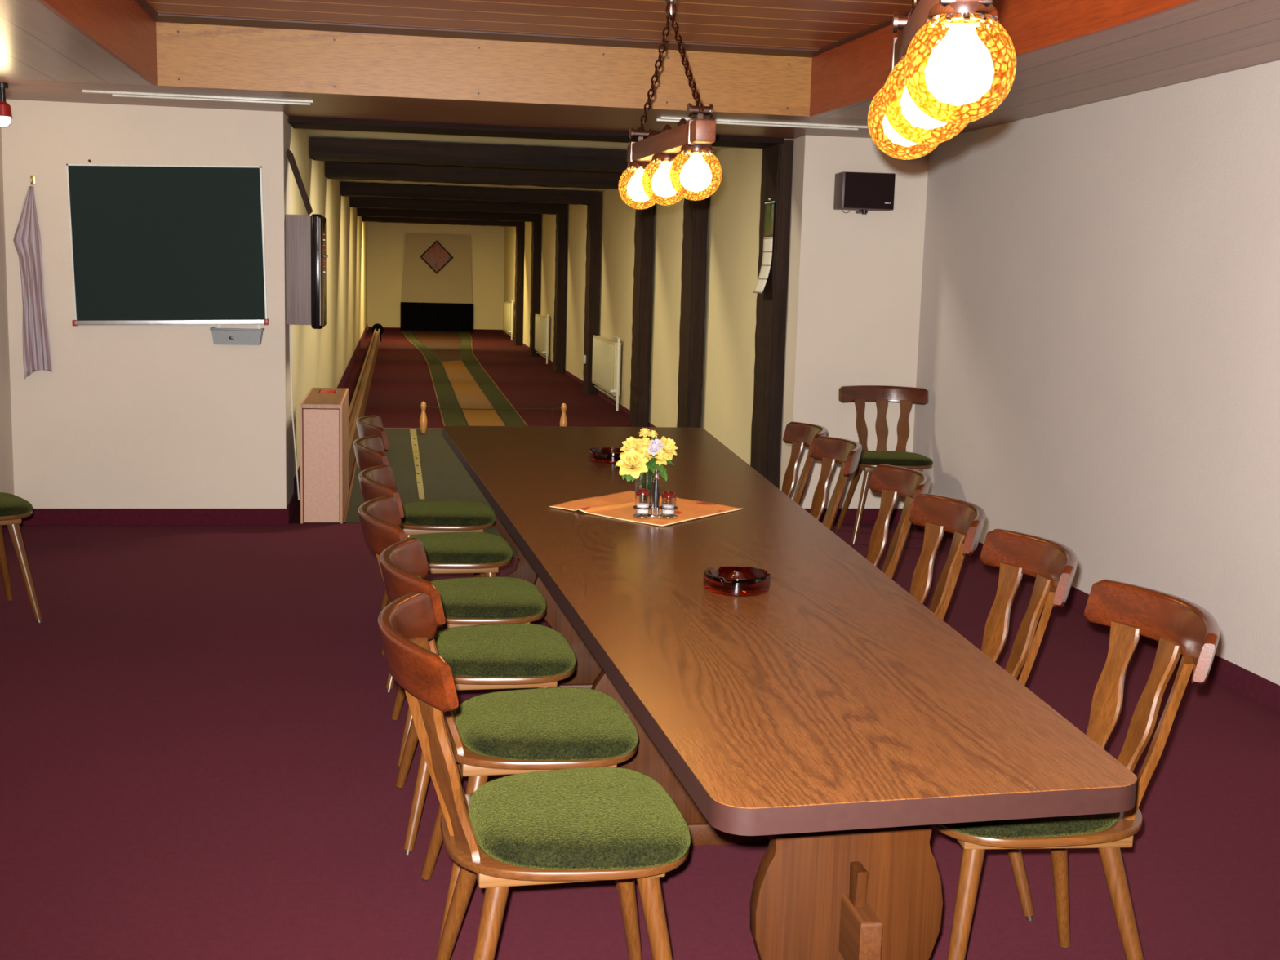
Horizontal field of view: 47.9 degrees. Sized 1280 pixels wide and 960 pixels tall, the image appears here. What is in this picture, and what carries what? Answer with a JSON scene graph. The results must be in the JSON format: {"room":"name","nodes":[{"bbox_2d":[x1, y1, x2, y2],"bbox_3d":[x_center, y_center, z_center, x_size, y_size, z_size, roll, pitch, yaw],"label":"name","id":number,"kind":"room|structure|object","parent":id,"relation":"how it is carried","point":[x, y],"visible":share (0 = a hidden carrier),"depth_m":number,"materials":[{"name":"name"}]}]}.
{"room":"sports facility","nodes":[
{"label":"sports facility","id":0,"kind":"room"},
{"bbox_2d":[0,125,13,494],"bbox_3d":[-2.737,-0.419,3.047,0.200,2.800,10.170,0,8,-10],"label":"wall","id":1,"kind":"structure","parent":0,"point":[6,476],"depth_m":7.78,"materials":[{"name":"paint"}]},
{"bbox_2d":[0,32,293,508],"bbox_3d":[-2.769,-1.178,8.249,1.473,2.800,0.610,0,8,-10],"label":"wall","id":2,"kind":"structure","parent":0,"point":[125,416],"depth_m":8.02,"materials":[{"name":"paint"}]},
{"bbox_2d":[30,175,35,185],"bbox_3d":[-3.276,-1.616,7.759,0.024,0.050,0.050,0,8,-10],"label":"wall hook","id":3,"kind":"object","parent":2,"relation":"attached to","point":[32,177],"visible":1,"depth_m":7.78,"materials":[{"name":"gold metal"}]},
{"bbox_2d":[13,186,52,378],"bbox_3d":[-3.308,-1.069,7.835,0.180,1.044,0.037,0,8,-10],"label":"towel","id":4,"kind":"object","parent":3,"relation":"hanging from","point":[27,237],"visible":1,"depth_m":7.84,"materials":[{"name":"fabric"}]},
{"bbox_2d":[18,508,287,524],"bbox_3d":[-2.752,0.207,8.141,1.479,0.091,0.012,0,8,-10],"label":"baseboard","id":5,"kind":"structure","parent":2,"relation":"attached to","point":[39,516],"depth_m":8.14,"materials":[{"name":"carpet"}]},
{"bbox_2d":[66,164,269,325],"bbox_3d":[-2.591,-1.287,7.914,1.040,0.870,0.062,-1,9,-9],"label":"chalkboard","id":6,"kind":"object","parent":2,"relation":"attached to","point":[151,244],"visible":1,"depth_m":7.93,"materials":[{"name":"stone"}]},
{"bbox_2d":[209,324,264,345],"bbox_3d":[-2.240,-0.819,8.017,0.284,0.125,0.122,0,8,-10],"label":"tray","id":7,"kind":"object","parent":2,"relation":"attached to","point":[245,336],"visible":1,"depth_m":7.97,"materials":[{"name":"grey plastic"}]},
{"bbox_2d":[284,148,328,500],"bbox_3d":[-1.928,-0.894,8.387,0.230,2.006,0.452,0,8,-10],"label":"box","id":8,"kind":"object","parent":2,"relation":"attached to","point":[306,255],"visible":1,"depth_m":8.14,"materials":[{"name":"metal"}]},
{"bbox_2d":[291,126,367,476],"bbox_3d":[-4.202,-2.997,20.462,0.177,2.800,24.220,0,8,-10],"label":"wall","id":9,"kind":"structure","parent":0,"point":[322,357],"depth_m":14.34,"materials":[{"name":"paint"}]},
{"bbox_2d":[286,492,295,524],"bbox_3d":[-2.075,0.164,8.568,0.012,0.091,0.610,0,8,-10],"label":"baseboard","id":10,"kind":"object","parent":9,"relation":"attached to","point":[291,508],"visible":1,"depth_m":8.52,"materials":[{"name":"carpet"}]},
{"bbox_2d":[293,324,367,497],"bbox_3d":[-4.136,-1.668,20.611,0.012,0.130,24.100,0,8,-10],"label":"baseboard","id":11,"kind":"structure","parent":9,"relation":"attached to","point":[342,382],"depth_m":18.57,"materials":[{"name":"carpet"}]},
{"bbox_2d":[367,222,504,329],"bbox_3d":[-4.589,-4.767,32.536,3.410,2.800,0.220,0,8,-10],"label":"wall","id":12,"kind":"structure","parent":0,"point":[385,241],"depth_m":32.39,"materials":[{"name":"paint"}]},
{"bbox_2d":[368,327,502,333],"bbox_3d":[-4.618,-3.400,32.618,3.030,0.070,0.012,0,8,-10],"label":"baseboard","id":13,"kind":"structure","parent":12,"relation":"attached to","point":[369,328],"depth_m":32.76,"materials":[{"name":"carpet"}]},
{"bbox_2d":[401,233,472,303],"bbox_3d":[-4.560,-4.732,32.389,1.590,1.575,0.060,0,8,-10],"label":"end panel","id":14,"kind":"object","parent":12,"relation":"attached to","point":[452,283],"visible":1,"depth_m":32.37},
{"bbox_2d":[419,240,453,273],"bbox_3d":[-4.560,-5.000,32.298,0.750,0.750,0.030,0,8,-10],"label":"picture","id":15,"kind":"object","parent":14,"relation":"attached to","point":[436,256],"visible":1,"depth_m":32.29},
{"bbox_2d":[400,302,473,331],"bbox_3d":[-4.580,-3.680,32.489,1.620,0.627,0.065,0,8,-10],"label":"curtain","id":16,"kind":"object","parent":14,"relation":"hanging from","point":[415,316],"visible":1,"depth_m":32.47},
{"bbox_2d":[304,128,728,191],"bbox_3d":[-2.573,-4.038,20.591,3.427,0.088,24.200,0,8,-10],"label":"ceiling","id":17,"kind":"structure","parent":0,"point":[315,133],"depth_m":10.67,"materials":[{"name":"paint"}]},
{"bbox_2d":[362,216,519,226],"bbox_3d":[-3.778,-4.931,27.338,2.932,0.151,0.428,0,8,-10],"label":"ceiling beam","id":18,"kind":"structure","parent":17,"relation":"attached to","point":[365,219],"depth_m":27.16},
{"bbox_2d":[357,207,535,222],"bbox_3d":[-3.225,-4.439,24.071,2.932,0.151,0.428,0,8,-10],"label":"ceiling beam","id":19,"kind":"structure","parent":17,"relation":"attached to","point":[371,212],"depth_m":23.88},
{"bbox_2d":[350,196,561,214],"bbox_3d":[-2.595,-3.879,20.345,2.932,0.151,0.428,0,8,-10],"label":"ceiling beam","id":20,"kind":"structure","parent":17,"relation":"attached to","point":[362,202],"depth_m":20.15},
{"bbox_2d":[340,182,594,204],"bbox_3d":[-2.021,-3.374,16.956,2.932,0.161,0.435,0,8,-10],"label":"ceiling beam","id":21,"kind":"structure","parent":17,"relation":"attached to","point":[433,192],"depth_m":16.77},
{"bbox_2d":[325,161,635,189],"bbox_3d":[-1.423,-2.837,13.420,2.932,0.151,0.428,0,8,-10],"label":"ceiling beam","id":22,"kind":"structure","parent":17,"relation":"attached to","point":[334,170],"depth_m":13.22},
{"bbox_2d":[309,137,687,173],"bbox_3d":[-1.025,-2.484,11.070,2.932,0.151,0.428,0,8,-10],"label":"ceiling beam","id":23,"kind":"structure","parent":17,"relation":"attached to","point":[325,149],"depth_m":10.85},
{"bbox_2d":[145,0,919,49],"bbox_3d":[0.140,-1.551,2.789,3.600,0.048,9.050,0,8,-10],"label":"ceiling","id":24,"kind":"structure","parent":0,"point":[812,24],"depth_m":6.43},
{"bbox_2d":[36,0,157,85],"bbox_3d":[-1.574,-1.378,2.489,0.020,0.302,8.980,0,8,-10],"label":"trim","id":25,"kind":"structure","parent":24,"relation":"attached to","point":[122,28],"depth_m":5.93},
{"bbox_2d":[134,0,157,14],"bbox_3d":[-1.523,-1.508,2.371,0.039,0.008,8.770,0,8,-10],"label":"trim","id":26,"kind":"structure","parent":24,"relation":"attached to","point":[144,4],"depth_m":6.45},
{"bbox_2d":[155,22,812,116],"bbox_3d":[-0.715,-2.033,7.149,3.230,0.302,0.023,0,8,-10],"label":"ceiling beam","id":27,"kind":"structure","parent":24,"relation":"attached to","point":[193,55],"depth_m":7.12,"materials":[{"name":"brown wood"}]},
{"bbox_2d":[149,13,825,57],"bbox_3d":[-0.687,-2.161,7.017,3.240,0.008,0.209,0,8,-10],"label":"trim","id":28,"kind":"structure","parent":24,"relation":"attached to","point":[166,18],"depth_m":6.98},
{"bbox_2d":[617,0,721,209],"bbox_3d":[0.094,-1.328,4.553,0.154,0.904,0.950,0,8,-13],"label":"pendant lamp","id":29,"kind":"object","parent":24,"relation":"hanging from","point":[693,139],"visible":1,"depth_m":4.51,"materials":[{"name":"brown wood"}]},
{"bbox_2d":[817,11,911,51],"bbox_3d":[1.747,-1.497,2.927,0.134,0.008,8.772,0,8,-11],"label":"trim","id":30,"kind":"structure","parent":24,"relation":"attached to","point":[889,22],"depth_m":6.67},
{"bbox_2d":[867,0,1016,159],"bbox_3d":[0.490,-1.003,2.327,0.154,0.918,0.960,2,9,5],"label":"pendant lamp","id":31,"kind":"object","parent":24,"relation":"hanging from","point":[940,66],"visible":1,"depth_m":2.01,"materials":[{"name":"orange glass"}]},
{"bbox_2d":[809,0,1199,116],"bbox_3d":[1.753,-1.367,3.055,0.120,0.302,8.982,0,8,-11],"label":"ceiling beam","id":32,"kind":"structure","parent":24,"relation":"attached to","point":[851,73],"depth_m":5.24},
{"bbox_2d":[0,329,1279,959],"bbox_3d":[-2.132,-0.776,15.671,5.617,0.100,35.100,0,8,-10],"label":"floor","id":33,"kind":"structure","parent":0,"point":[200,742],"depth_m":4.22,"materials":[{"name":"carpet"}]},
{"bbox_2d":[0,492,41,622],"bbox_3d":[-2.799,0.150,5.859,0.583,0.863,0.541,-5,11,-38],"label":"dining chair","id":34,"kind":"object","parent":33,"relation":"on","point":[13,508],"visible":1,"depth_m":5.88,"materials":[{"name":"brown wood"}]},
{"bbox_2d":[0,492,32,516],"bbox_3d":[-2.729,0.096,5.902,0.401,0.047,0.458,-5,11,-38],"label":"cushion","id":35,"kind":"object","parent":34,"relation":"on","point":[11,505],"depth_m":5.83,"materials":[{"name":"green fabric"}]},
{"bbox_2d":[299,387,348,523],"bbox_3d":[-1.924,-0.172,8.825,0.238,0.690,1.130,0,8,-10],"label":"box","id":36,"kind":"object","parent":33,"relation":"on","point":[323,411],"visible":1,"depth_m":8.30,"materials":[{"name":"pink wood"}]},
{"bbox_2d":[342,459,356,523],"bbox_3d":[-2.117,-0.112,10.729,0.014,0.012,4.860,0,8,-10],"label":"edging strip","id":37,"kind":"object","parent":33,"relation":"on","point":[355,465],"visible":0.64,"depth_m":9.33,"materials":[{"name":"brown wood"}]},
{"bbox_2d":[348,323,383,486],"bbox_3d":[-3.506,-1.464,18.590,0.230,0.345,18.790,0,8,-10],"label":"rail","id":38,"kind":"object","parent":33,"relation":"on","point":[357,408],"visible":0.68,"depth_m":14.48,"materials":[{"name":"brown wood"}]},
{"bbox_2d":[355,414,496,610],"bbox_3d":[-0.896,0.179,6.028,0.583,0.863,0.541,0,8,-12],"label":"dining chair","id":39,"kind":"object","parent":33,"relation":"on","point":[435,516],"visible":0.55,"depth_m":5.87,"materials":[{"name":"fabric"}]},
{"bbox_2d":[401,500,496,525],"bbox_3d":[-0.811,0.130,6.035,0.401,0.047,0.458,0,8,-12],"label":"cushion","id":40,"kind":"object","parent":39,"relation":"on","point":[435,513],"depth_m":5.89,"materials":[{"name":"green fabric"}]},
{"bbox_2d":[343,428,518,558],"bbox_3d":[-0.775,-0.031,10.430,2.558,0.012,5.910,0,8,-10],"label":"rubber mat","id":41,"kind":"object","parent":33,"relation":"on","point":[444,477],"depth_m":10.38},
{"bbox_2d":[419,401,427,433],"bbox_3d":[-1.931,-0.559,12.836,0.072,0.283,0.072,0,8,-10],"label":"pin","id":42,"kind":"object","parent":41,"relation":"on","point":[423,420],"visible":1,"depth_m":12.81,"materials":[{"name":"brown wood"}]},
{"bbox_2d":[560,403,567,426],"bbox_3d":[-0.691,-0.555,13.047,0.072,0.283,0.072,0,8,-10],"label":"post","id":43,"kind":"object","parent":41,"relation":"on","point":[563,420],"visible":0.8,"depth_m":13.02,"materials":[{"name":"brown wood"}]},
{"bbox_2d":[426,405,561,417],"bbox_3d":[-1.308,-0.613,12.933,1.206,0.094,0.012,0,8,-10],"label":"cord","id":44,"kind":"object","parent":43,"relation":"attached to","point":[427,406],"visible":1,"depth_m":12.93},
{"bbox_2d":[353,435,512,692],"bbox_3d":[-0.763,0.289,5.298,0.583,0.863,0.541,0,8,-12],"label":"dining chair","id":45,"kind":"object","parent":33,"relation":"on","point":[482,553],"visible":0.47,"depth_m":5.15,"materials":[{"name":"fabric"}]},
{"bbox_2d":[407,532,512,563],"bbox_3d":[-0.677,0.240,5.306,0.401,0.047,0.458,0,8,-12],"label":"cushion","id":46,"kind":"object","parent":45,"relation":"on","point":[442,547],"depth_m":5.18,"materials":[{"name":"green fabric"}]},
{"bbox_2d":[358,464,546,769],"bbox_3d":[-0.589,0.408,4.514,0.583,0.863,0.541,0,8,-12],"label":"dining chair","id":47,"kind":"object","parent":33,"relation":"on","point":[494,600],"visible":0.51,"depth_m":4.37,"materials":[{"name":"fabric"}]},
{"bbox_2d":[430,576,546,618],"bbox_3d":[-0.504,0.359,4.522,0.401,0.047,0.458,0,8,-12],"label":"cushion","id":48,"kind":"object","parent":47,"relation":"on","point":[494,597],"depth_m":4.40,"materials":[{"name":"green fabric"}]},
{"bbox_2d":[401,330,528,426],"bbox_3d":[-3.012,-1.920,22.950,1.498,0.016,19.755,0,8,-10],"label":"lane","id":49,"kind":"object","parent":33,"relation":"on","point":[459,380],"visible":0.85,"depth_m":18.29,"materials":[{"name":"carpet"}]},
{"bbox_2d":[358,495,576,854],"bbox_3d":[-0.471,0.501,3.903,0.583,0.863,0.541,0,8,-12],"label":"dining chair","id":50,"kind":"object","parent":33,"relation":"on","point":[498,655],"visible":0.64,"depth_m":3.76,"materials":[{"name":"fabric"}]},
{"bbox_2d":[434,623,576,677],"bbox_3d":[-0.385,0.451,3.910,0.401,0.047,0.458,0,8,-12],"label":"cushion","id":51,"kind":"object","parent":50,"relation":"on","point":[498,650],"depth_m":3.79,"materials":[{"name":"green fabric"}]},
{"bbox_2d":[379,537,638,955],"bbox_3d":[-0.304,0.595,3.289,0.583,0.863,0.541,0,8,-12],"label":"dining chair","id":52,"kind":"object","parent":33,"relation":"on","point":[524,731],"visible":0.68,"depth_m":3.15,"materials":[{"name":"fabric"}]},
{"bbox_2d":[454,687,638,760],"bbox_3d":[-0.218,0.545,3.296,0.401,0.047,0.458,0,8,-12],"label":"cushion","id":53,"kind":"object","parent":52,"relation":"on","point":[548,723],"depth_m":3.18,"materials":[{"name":"green fabric"}]},
{"bbox_2d":[503,300,514,340],"bbox_3d":[-2.776,-3.402,30.407,0.130,0.814,1.774,0,8,-10],"label":"radiator","id":54,"kind":"object","parent":33,"relation":"on","point":[508,307],"visible":1,"depth_m":29.89,"materials":[{"name":"metal"}]},
{"bbox_2d":[507,302,514,333],"bbox_3d":[-2.773,-3.439,30.465,0.075,0.630,1.650,0,8,-10],"label":"grille","id":55,"kind":"object","parent":54,"relation":"attached to","point":[509,304],"depth_m":29.69,"materials":[{"name":"metal"}]},
{"bbox_2d":[514,221,524,345],"bbox_3d":[-2.336,-3.807,27.762,0.126,2.400,0.429,0,8,-10],"label":"timber post","id":56,"kind":"object","parent":33,"relation":"on","point":[519,229],"visible":0.94,"depth_m":27.59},
{"bbox_2d":[377,591,690,959],"bbox_3d":[-0.207,0.678,2.733,0.583,0.863,0.541,0,8,-12],"label":"dining chair","id":57,"kind":"object","parent":33,"relation":"on","point":[621,825],"visible":1,"depth_m":2.61,"materials":[{"name":"brown wood"}]},
{"bbox_2d":[468,766,690,870],"bbox_3d":[-0.121,0.629,2.741,0.401,0.047,0.458,0,8,-12],"label":"cushion","id":58,"kind":"object","parent":57,"relation":"on","point":[594,818],"depth_m":2.63,"materials":[{"name":"green fabric"}]},
{"bbox_2d":[529,213,541,356],"bbox_3d":[-1.775,-3.314,24.488,0.138,2.400,0.422,0,8,-10],"label":"timber post","id":59,"kind":"object","parent":33,"relation":"on","point":[536,227],"visible":0.82,"depth_m":24.30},
{"bbox_2d":[534,313,550,364],"bbox_3d":[-1.604,-2.346,23.484,0.130,0.784,1.774,0,8,-10],"label":"radiator","id":60,"kind":"object","parent":33,"relation":"on","point":[541,322],"visible":1,"depth_m":23.05,"materials":[{"name":"metal"}]},
{"bbox_2d":[537,314,550,355],"bbox_3d":[-1.601,-2.383,23.542,0.075,0.600,1.650,0,8,-10],"label":"grille","id":61,"kind":"object","parent":60,"relation":"attached to","point":[542,320],"depth_m":23.04,"materials":[{"name":"metal"}]},
{"bbox_2d":[553,204,567,373],"bbox_3d":[-1.151,-2.754,20.764,0.126,2.400,0.418,0,8,-10],"label":"timber post","id":62,"kind":"object","parent":33,"relation":"on","point":[561,219],"visible":0.96,"depth_m":20.60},
{"bbox_2d":[582,191,601,395],"bbox_3d":[-0.577,-2.245,17.384,0.130,2.400,0.427,0,8,-10],"label":"timber post","id":63,"kind":"object","parent":33,"relation":"on","point":[593,237],"visible":0.84,"depth_m":17.21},
{"bbox_2d":[591,334,621,410],"bbox_3d":[-0.391,-1.268,16.315,0.130,0.784,1.874,0,8,-10],"label":"radiator","id":64,"kind":"object","parent":33,"relation":"on","point":[606,367],"visible":1,"depth_m":15.99,"materials":[{"name":"metal"}]},
{"bbox_2d":[596,335,621,395],"bbox_3d":[-0.387,-1.319,16.372,0.075,0.570,1.750,0,8,-10],"label":"grille","id":65,"kind":"object","parent":64,"relation":"attached to","point":[606,348],"depth_m":15.99,"materials":[{"name":"metal"}]},
{"bbox_2d":[629,175,654,426],"bbox_3d":[0.021,-1.712,13.839,0.126,2.400,0.418,0,8,-10],"label":"timber post","id":66,"kind":"object","parent":33,"relation":"on","point":[644,218],"visible":0.88,"depth_m":13.71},
{"bbox_2d":[676,154,709,427],"bbox_3d":[0.419,-1.359,11.488,0.126,2.400,0.418,0,8,-10],"label":"timber post","id":67,"kind":"object","parent":33,"relation":"on","point":[693,274],"visible":0.76,"depth_m":11.35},
{"bbox_2d":[750,140,794,488],"bbox_3d":[0.836,-0.942,9.053,0.136,2.300,0.427,0,8,-10],"label":"timber post","id":68,"kind":"object","parent":33,"relation":"on","point":[777,159],"visible":0.85,"depth_m":8.90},
{"bbox_2d":[288,115,784,148],"bbox_3d":[-0.598,-2.075,8.620,2.907,0.032,0.400,0,8,-10],"label":"ceiling beam","id":69,"kind":"structure","parent":68,"relation":"on","point":[299,122],"depth_m":8.47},
{"bbox_2d":[752,198,774,293],"bbox_3d":[0.764,-1.446,8.893,0.063,0.581,0.220,0,8,-10],"label":"wall calendar","id":70,"kind":"object","parent":68,"relation":"hanging from","point":[769,206],"visible":1,"depth_m":8.89,"materials":[{"name":"white paper"}]},
{"bbox_2d":[763,202,773,237],"bbox_3d":[0.793,-1.602,8.875,0.004,0.205,0.220,0,8,-10],"label":"picture","id":71,"kind":"object","parent":70,"relation":"on","point":[769,206],"depth_m":8.87},
{"bbox_2d":[442,425,1137,959],"bbox_3d":[0.079,0.475,4.561,1.254,0.750,4.936,0,8,-10],"label":"table","id":72,"kind":"object","parent":33,"relation":"on","point":[828,717],"visible":0.8,"depth_m":2.68,"materials":[{"name":"laminate"}]},
{"bbox_2d":[589,447,623,463],"bbox_3d":[-0.106,-0.098,5.709,0.190,0.042,0.190,0,8,-10],"label":"ashtray","id":73,"kind":"object","parent":72,"relation":"on","point":[606,455],"visible":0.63,"depth_m":5.64,"materials":[{"name":"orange glass"}]},
{"bbox_2d":[548,490,742,526],"bbox_3d":[0.017,0.083,4.591,0.507,0.011,0.463,8,11,39],"label":"table cloth","id":74,"kind":"object","parent":72,"relation":"on","point":[620,505],"visible":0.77,"depth_m":4.56,"materials":[{"name":"orange fabric"}]},
{"bbox_2d":[635,468,659,508],"bbox_3d":[0.022,0.023,4.560,0.078,0.125,0.078,0,8,-10],"label":"flower vase","id":75,"kind":"object","parent":74,"relation":"on","point":[646,482],"visible":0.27,"depth_m":4.52,"materials":[{"name":"clear glass"}]},
{"bbox_2d":[620,436,644,453],"bbox_3d":[-0.024,-0.034,4.536,0.084,0.203,0.069,4,9,17],"label":"rose","id":76,"kind":"object","parent":75,"relation":"in","point":[631,442],"visible":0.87,"depth_m":4.52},
{"bbox_2d":[615,448,648,478],"bbox_3d":[-0.006,-0.012,4.482,0.139,0.176,0.093,-3,9,-29],"label":"rose","id":77,"kind":"object","parent":75,"relation":"in","point":[633,457],"visible":0.99,"depth_m":4.46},
{"bbox_2d":[635,446,652,462],"bbox_3d":[0.010,-0.016,4.516,0.067,0.176,0.065,-1,9,-20],"label":"rose","id":78,"kind":"object","parent":75,"relation":"in","point":[644,451],"visible":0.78,"depth_m":4.50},
{"bbox_2d":[614,454,674,482],"bbox_3d":[0.018,-0.011,4.546,0.177,0.152,0.160,3,8,12],"label":"leaf spray","id":79,"kind":"object","parent":75,"relation":"in","point":[651,465],"visible":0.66,"depth_m":4.49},
{"bbox_2d":[639,436,651,448],"bbox_3d":[0.013,-0.035,4.552,0.063,0.202,0.060,4,9,19],"label":"rose","id":80,"kind":"object","parent":75,"relation":"in","point":[646,441],"visible":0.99,"depth_m":4.53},
{"bbox_2d":[647,444,660,455],"bbox_3d":[0.034,-0.022,4.525,0.057,0.186,0.042,9,11,41],"label":"flower","id":81,"kind":"object","parent":75,"relation":"in","point":[654,448],"visible":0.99,"depth_m":4.50,"materials":[{"name":"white plant"}]},
{"bbox_2d":[650,448,669,465],"bbox_3d":[0.058,-0.014,4.525,0.065,0.171,0.062,2,8,4],"label":"rose","id":82,"kind":"object","parent":75,"relation":"in","point":[661,454],"visible":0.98,"depth_m":4.51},
{"bbox_2d":[658,435,677,460],"bbox_3d":[0.073,-0.036,4.558,0.079,0.208,0.086,7,10,33],"label":"rose","id":83,"kind":"object","parent":75,"relation":"in","point":[668,444],"visible":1,"depth_m":4.54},
{"bbox_2d":[632,468,678,519],"bbox_3d":[0.048,0.040,4.367,0.137,0.149,0.059,1,8,-4],"label":"stand","id":84,"kind":"object","parent":74,"relation":"on","point":[655,495],"visible":0.91,"depth_m":4.36,"materials":[{"name":"silver metal"}]},
{"bbox_2d":[635,488,650,515],"bbox_3d":[0.009,0.066,4.368,0.044,0.082,0.044,0,8,-10],"label":"salt shaker","id":85,"kind":"object","parent":84,"relation":"on","point":[642,495],"visible":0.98,"depth_m":4.35,"materials":[{"name":"clear glass"}]},
{"bbox_2d":[661,490,675,515],"bbox_3d":[0.087,0.070,4.373,0.044,0.076,0.044,0,8,-10],"label":"salt shaker","id":86,"kind":"object","parent":84,"relation":"on","point":[668,497],"visible":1,"depth_m":4.36,"materials":[{"name":"clear glass"}]},
{"bbox_2d":[702,565,770,596],"bbox_3d":[0.231,0.242,3.444,0.160,0.042,0.160,0,8,-10],"label":"ashtray","id":87,"kind":"object","parent":72,"relation":"on","point":[727,580],"visible":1,"depth_m":3.39,"materials":[{"name":"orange glass"}]},
{"bbox_2d":[781,422,826,505],"bbox_3d":[0.491,0.199,6.161,0.583,0.863,0.541,1,8,-7],"label":"dining chair","id":88,"kind":"object","parent":33,"relation":"on","point":[798,434],"visible":0.24,"depth_m":6.25,"materials":[{"name":"brown wood"}]},
{"bbox_2d":[809,435,862,530],"bbox_3d":[0.555,0.278,5.625,0.583,0.863,0.541,1,8,-7],"label":"dining chair","id":89,"kind":"object","parent":33,"relation":"on","point":[831,451],"visible":0.33,"depth_m":5.71,"materials":[{"name":"brown wood"}]},
{"bbox_2d":[835,385,933,544],"bbox_3d":[1.427,-0.095,8.357,0.541,0.863,0.583,1,8,-2],"label":"dining chair","id":90,"kind":"object","parent":33,"relation":"on","point":[882,395],"visible":0.84,"depth_m":8.49,"materials":[{"name":"brown wood"}]},
{"bbox_2d":[857,450,933,466],"bbox_3d":[1.434,-0.132,8.266,0.458,0.047,0.401,1,8,-2],"label":"cushion","id":91,"kind":"object","parent":90,"relation":"on","point":[868,458],"depth_m":8.11,"materials":[{"name":"green fabric"}]},
{"bbox_2d":[866,464,930,579],"bbox_3d":[0.651,0.401,4.803,0.583,0.863,0.541,1,8,-6],"label":"dining chair","id":92,"kind":"object","parent":33,"relation":"on","point":[892,482],"visible":0.27,"depth_m":4.88,"materials":[{"name":"brown wood"}]},
{"bbox_2d":[909,493,985,620],"bbox_3d":[0.672,0.496,4.154,0.583,0.863,0.541,1,8,-6],"label":"dining chair","id":93,"kind":"object","parent":33,"relation":"on","point":[939,514],"visible":0.24,"depth_m":4.21,"materials":[{"name":"brown wood"}]},
{"bbox_2d":[979,528,1077,920],"bbox_3d":[0.748,0.583,3.570,0.583,0.863,0.541,1,8,-6],"label":"dining chair","id":94,"kind":"object","parent":33,"relation":"on","point":[1053,564],"visible":0.31,"depth_m":3.57,"materials":[{"name":"brown wood"}]},
{"bbox_2d":[932,579,1219,959],"bbox_3d":[0.835,0.674,2.963,0.583,0.863,0.541,1,8,-6],"label":"dining chair","id":95,"kind":"object","parent":33,"relation":"on","point":[1180,625],"visible":0.57,"depth_m":2.83,"materials":[{"name":"brown wood"}]},
{"bbox_2d":[940,812,1119,838],"bbox_3d":[0.751,0.623,2.950,0.401,0.047,0.458,1,8,-6],"label":"cushion","id":96,"kind":"object","parent":95,"relation":"on","point":[1107,825],"depth_m":2.74,"materials":[{"name":"green fabric"}]},
{"bbox_2d":[0,0,1279,139],"bbox_3d":[-0.045,-1.324,3.392,5.217,0.020,10.220,0,8,-10],"label":"ceiling","id":97,"kind":"structure","parent":0,"point":[1202,38],"depth_m":6.19,"materials":[{"name":"wood"}]},
{"bbox_2d":[0,83,12,126],"bbox_3d":[-3.103,-1.824,7.013,0.080,0.202,0.080,0,8,-10],"label":"spot lamp","id":98,"kind":"object","parent":97,"relation":"attached to","point":[5,108],"visible":1,"depth_m":7.00,"materials":[{"name":"red plastic"}]},
{"bbox_2d":[82,89,313,105],"bbox_3d":[-2.229,-1.940,7.312,1.120,0.012,0.148,0,8,-10],"label":"rail","id":99,"kind":"object","parent":97,"relation":"attached to","point":[119,94],"visible":1,"depth_m":7.30,"materials":[{"name":"white plastic"}]},
{"bbox_2d":[656,116,867,130],"bbox_3d":[0.665,-1.931,7.803,1.150,0.012,0.148,0,8,-10],"label":"rail","id":100,"kind":"object","parent":97,"relation":"attached to","point":[673,119],"visible":0.95,"depth_m":7.79,"materials":[{"name":"white plastic"}]},
{"bbox_2d":[502,138,793,465],"bbox_3d":[-0.980,-2.961,20.828,0.200,2.800,24.580,0,8,-10],"label":"wall","id":101,"kind":"structure","parent":0,"point":[732,246],"depth_m":12.72,"materials":[{"name":"paint"}]},
{"bbox_2d":[502,330,655,426],"bbox_3d":[-1.106,-1.586,20.911,0.012,0.050,24.380,0,8,-10],"label":"baseboard","id":102,"kind":"structure","parent":101,"relation":"attached to","point":[610,400],"depth_m":17.35,"materials":[{"name":"carpet"}]},
{"bbox_2d":[779,135,929,508],"bbox_3d":[1.301,-1.139,8.759,0.765,2.800,0.250,0,8,-10],"label":"wall","id":103,"kind":"structure","parent":0,"point":[855,280],"depth_m":8.64,"materials":[{"name":"paint"}]},
{"bbox_2d":[804,508,902,523],"bbox_3d":[1.285,0.221,8.826,0.765,0.091,0.012,0,8,-10],"label":"baseboard","id":104,"kind":"structure","parent":103,"relation":"attached to","point":[869,515],"depth_m":8.84,"materials":[{"name":"carpet"}]},
{"bbox_2d":[833,171,895,214],"bbox_3d":[1.309,-1.672,8.421,0.310,0.234,0.236,1,8,-6],"label":"wall speaker","id":105,"kind":"object","parent":103,"relation":"attached to","point":[862,193],"visible":1,"depth_m":8.31,"materials":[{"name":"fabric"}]},
{"bbox_2d":[912,60,1279,685],"bbox_3d":[2.603,-0.402,3.953,0.200,2.800,10.170,0,8,-10],"label":"wall","id":106,"kind":"structure","parent":0,"point":[1099,352],"depth_m":6.24,"materials":[{"name":"paint"}]},
{"bbox_2d":[911,523,1279,712],"bbox_3d":[2.478,0.952,4.033,0.012,0.091,9.970,0,8,-10],"label":"baseboard","id":107,"kind":"structure","parent":106,"relation":"attached to","point":[1246,682],"depth_m":5.46,"materials":[{"name":"carpet"}]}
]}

